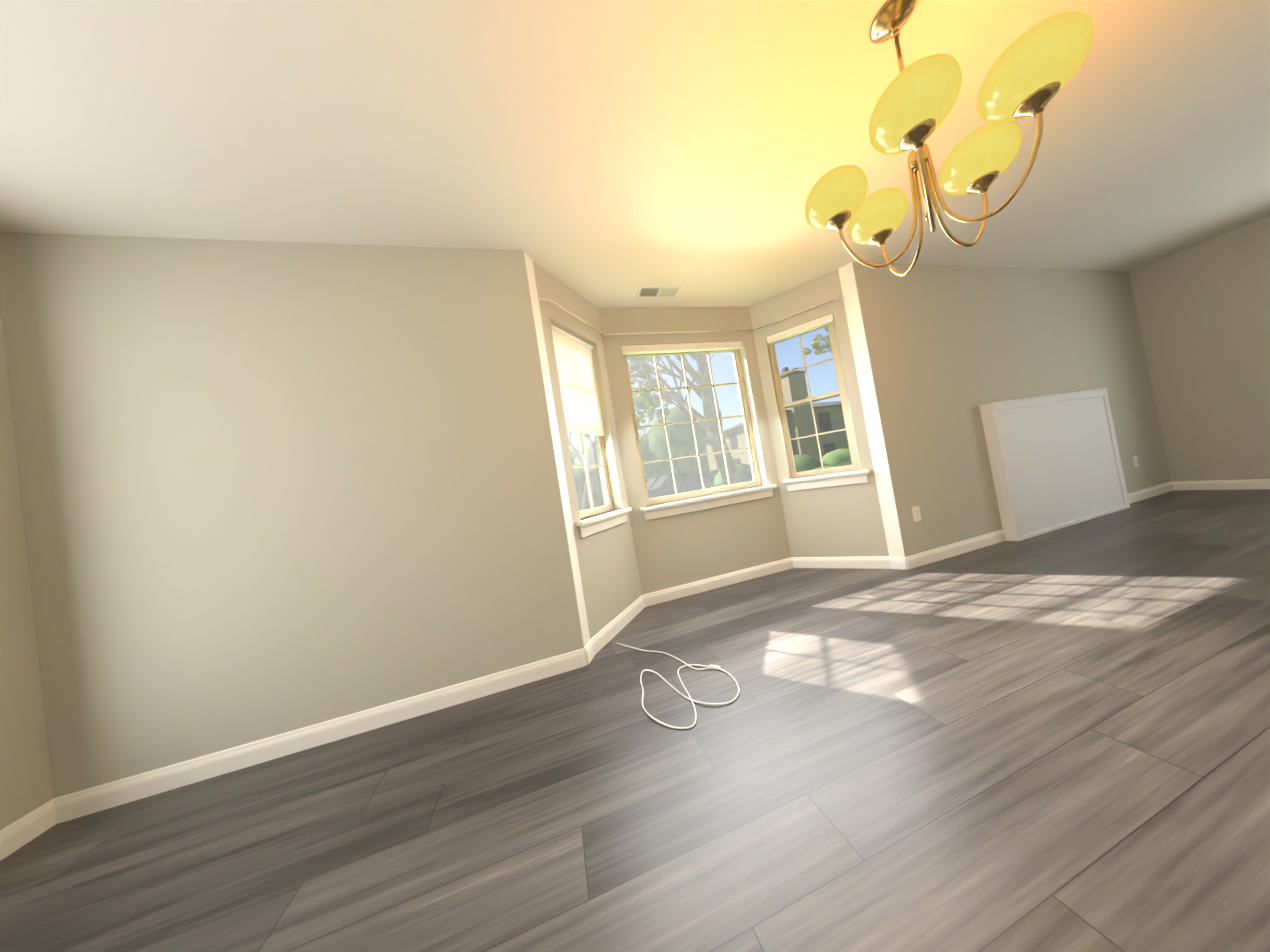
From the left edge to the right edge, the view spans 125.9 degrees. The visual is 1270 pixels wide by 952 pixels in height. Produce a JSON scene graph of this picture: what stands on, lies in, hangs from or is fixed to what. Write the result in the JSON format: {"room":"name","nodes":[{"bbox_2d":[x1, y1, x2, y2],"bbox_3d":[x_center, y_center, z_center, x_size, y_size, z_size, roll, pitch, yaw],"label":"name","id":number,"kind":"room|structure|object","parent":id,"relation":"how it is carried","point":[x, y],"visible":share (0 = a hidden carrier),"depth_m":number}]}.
{"room":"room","nodes":[
{"label":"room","id":0,"kind":"room"},
{"bbox_2d":[0,308,53,829],"bbox_3d":[-2.070,0.059,-0.648,0.160,2.440,4.047,-9,-2,-15],"label":"wall","id":1,"kind":"structure","parent":0,"point":[26,788],"depth_m":1.27},
{"bbox_2d":[0,800,55,860],"bbox_3d":[-1.808,1.205,-0.637,0.014,0.095,4.008,-9,-2,-15],"label":"baseboard","id":2,"kind":"structure","parent":1,"relation":"attached to","point":[22,831],"depth_m":1.22},
{"bbox_2d":[0,232,583,797],"bbox_3d":[-1.506,0.031,1.681,2.134,2.440,0.160,-9,-2,-15],"label":"wall","id":3,"kind":"structure","parent":0,"point":[270,488],"depth_m":1.53},
{"bbox_2d":[52,639,599,823],"bbox_3d":[-1.260,1.177,1.583,2.162,0.095,0.026,-9,-2,-15],"label":"baseboard","id":4,"kind":"structure","parent":3,"relation":"attached to","point":[88,801],"depth_m":1.50},
{"bbox_2d":[524,251,589,646],"bbox_3d":[-0.533,-0.116,1.946,0.160,2.440,0.098,-9,-2,13],"label":"wall","id":5,"kind":"structure","parent":0,"point":[558,455],"depth_m":1.93},
{"bbox_2d":[533,262,641,638],"bbox_3d":[-0.352,-0.135,2.329,0.160,2.440,0.711,-10,-2,27],"label":"wall","id":6,"kind":"structure","parent":0,"point":[609,573],"depth_m":2.24},
{"bbox_2d":[551,324,604,435],"bbox_3d":[-0.406,-0.659,2.321,0.034,0.721,0.509,-10,-2,27],"label":"blinds","id":7,"kind":"object","parent":6,"relation":"attached to","point":[578,385],"visible":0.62,"depth_m":2.32},
{"bbox_2d":[567,432,613,517],"bbox_3d":[-0.410,-0.366,2.339,0.069,1.309,0.527,-10,-2,27],"label":"window","id":8,"kind":"structure","parent":6,"relation":"in","point":[591,475],"depth_m":2.36},
{"bbox_2d":[576,507,631,537],"bbox_3d":[-0.221,0.322,2.280,0.124,0.105,0.643,-10,-2,27],"label":"window sill","id":9,"kind":"structure","parent":6,"relation":"attached to","point":[596,524],"depth_m":2.20},
{"bbox_2d":[591,594,658,649],"bbox_3d":[-0.102,1.010,2.206,0.536,0.095,0.570,-9,-2,-15],"label":"baseboard","id":10,"kind":"structure","parent":6,"relation":"attached to","point":[617,624],"depth_m":2.26},
{"bbox_2d":[0,489,1269,951],"bbox_3d":[2.198,0.716,0.741,8.521,0.120,4.658,-9,-2,-15],"label":"floor","id":11,"kind":"structure","parent":0,"point":[1056,741],"depth_m":1.01},
{"bbox_2d":[616,643,739,728],"bbox_3d":[0.191,0.990,1.686,0.448,0.015,0.840,-9,-2,-15],"label":"cable","id":12,"kind":"object","parent":11,"relation":"on","point":[716,667],"visible":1,"depth_m":1.51},
{"bbox_2d":[0,0,1269,307],"bbox_3d":[1.797,-1.812,0.808,8.521,0.120,4.658,-9,-2,-15],"label":"ceiling","id":13,"kind":"structure","parent":0,"point":[606,152],"depth_m":1.33},
{"bbox_2d":[635,286,681,297],"bbox_3d":[0.184,-1.446,2.550,0.345,0.007,0.145,-9,-2,-15],"label":"ceiling vent","id":14,"kind":"object","parent":13,"relation":"in","point":[658,292],"visible":1,"depth_m":2.54},
{"bbox_2d":[805,0,1093,275],"bbox_3d":[0.978,-1.191,1.113,0.669,0.832,0.677,-9,-2,-15],"label":"chandelier","id":15,"kind":"object","parent":13,"relation":"hanging from","point":[1033,70],"visible":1,"depth_m":0.96},
{"bbox_2d":[597,307,790,594],"bbox_3d":[0.544,-0.262,2.871,1.432,2.440,0.160,-9,-2,-15],"label":"wall","id":16,"kind":"structure","parent":0,"point":[679,549],"depth_m":2.76},
{"bbox_2d":[538,297,844,338],"bbox_3d":[0.478,-1.248,2.565,2.412,0.024,0.547,-9,-2,-15],"label":"curtain rod","id":17,"kind":"object","parent":16,"relation":"attached to","point":[601,332],"visible":0.96,"depth_m":2.68},
{"bbox_2d":[622,349,761,505],"bbox_3d":[0.515,-0.490,2.905,1.154,1.344,0.060,-9,-2,-15],"label":"bay window","id":18,"kind":"structure","parent":16,"relation":"in","point":[693,430],"depth_m":2.90},
{"bbox_2d":[621,341,742,354],"bbox_3d":[0.432,-1.130,2.855,1.152,0.058,0.060,-9,-2,-15],"label":"window shade","id":19,"kind":"object","parent":18,"relation":"attached to","point":[674,348],"visible":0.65,"depth_m":2.82},
{"bbox_2d":[640,484,775,520],"bbox_3d":[0.653,0.222,2.796,1.270,0.105,0.124,-9,-2,-15],"label":"window sill","id":20,"kind":"structure","parent":16,"relation":"attached to","point":[695,504],"depth_m":2.75},
{"bbox_2d":[648,557,791,602],"bbox_3d":[0.750,0.889,2.756,1.432,0.095,0.014,-9,-2,-15],"label":"baseboard","id":21,"kind":"structure","parent":16,"relation":"attached to","point":[688,589],"depth_m":2.74},
{"bbox_2d":[749,269,888,556],"bbox_3d":[1.586,-0.428,2.856,0.711,2.440,0.160,-10,-2,32],"label":"wall","id":22,"kind":"structure","parent":0,"point":[841,521],"depth_m":2.76},
{"bbox_2d":[768,320,859,477],"bbox_3d":[1.565,-0.665,2.876,0.527,1.309,0.069,-10,-2,32],"label":"bay window","id":23,"kind":"structure","parent":22,"relation":"in","point":[816,422],"depth_m":2.87},
{"bbox_2d":[766,314,832,344],"bbox_3d":[1.433,-1.279,2.838,0.525,0.058,0.060,-10,-2,32],"label":"blinds","id":24,"kind":"object","parent":23,"relation":"attached to","point":[802,328],"visible":1,"depth_m":2.81},
{"bbox_2d":[782,469,869,490],"bbox_3d":[1.629,0.042,2.783,0.643,0.105,0.124,-10,-2,32],"label":"window sill","id":25,"kind":"structure","parent":22,"relation":"attached to","point":[835,479],"depth_m":2.74},
{"bbox_2d":[792,556,899,568],"bbox_3d":[1.757,0.729,2.711,0.536,0.095,0.570,-9,-2,-15],"label":"baseboard","id":26,"kind":"structure","parent":22,"relation":"attached to","point":[867,562],"depth_m":2.70},
{"bbox_2d":[838,262,904,556],"bbox_3d":[1.930,-0.489,2.616,0.160,2.440,0.098,-8,-2,-43],"label":"wall","id":27,"kind":"structure","parent":0,"point":[872,417],"depth_m":2.56},
{"bbox_2d":[852,262,1170,556],"bbox_3d":[3.748,-0.764,3.110,3.903,2.440,0.160,-9,-2,-15],"label":"wall","id":28,"kind":"structure","parent":0,"point":[951,348],"depth_m":2.82},
{"bbox_2d":[912,506,920,521],"bbox_3d":[2.218,0.296,2.550,0.072,0.116,0.008,-9,-2,-15],"label":"electrical outlet","id":29,"kind":"object","parent":28,"relation":"attached to","point":[916,513],"visible":1,"depth_m":2.55},
{"bbox_2d":[900,530,1005,569],"bbox_3d":[2.601,0.593,2.633,1.190,0.095,0.026,-9,-2,-15],"label":"baseboard","id":30,"kind":"structure","parent":28,"relation":"attached to","point":[947,551],"depth_m":2.61},
{"bbox_2d":[979,388,1129,540],"bbox_3d":[3.900,-0.155,2.977,1.692,1.184,0.091,-9,-2,-15],"label":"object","id":31,"kind":"structure","parent":28,"relation":"attached to","point":[1055,461],"depth_m":2.91},
{"bbox_2d":[1132,455,1138,466],"bbox_3d":[5.191,-0.152,3.358,0.072,0.116,0.008,-9,-2,-15],"label":"electrical outlet","id":32,"kind":"object","parent":28,"relation":"attached to","point":[1135,461],"visible":1,"depth_m":3.35},
{"bbox_2d":[1128,481,1175,503],"bbox_3d":[5.299,0.185,3.361,1.086,0.095,0.014,-9,-2,-15],"label":"baseboard","id":33,"kind":"structure","parent":28,"relation":"attached to","point":[1160,489],"depth_m":3.38},
{"bbox_2d":[1128,216,1269,481],"bbox_3d":[6.219,-1.195,1.607,0.160,2.440,4.047,-9,-2,-15],"label":"wall","id":34,"kind":"structure","parent":0,"point":[1203,311],"depth_m":3.20},
{"bbox_2d":[1176,479,1269,489],"bbox_3d":[5.947,0.072,2.973,0.014,0.095,1.069,-9,-2,-15],"label":"baseboard","id":35,"kind":"structure","parent":34,"relation":"attached to","point":[1250,483],"depth_m":3.23}
]}

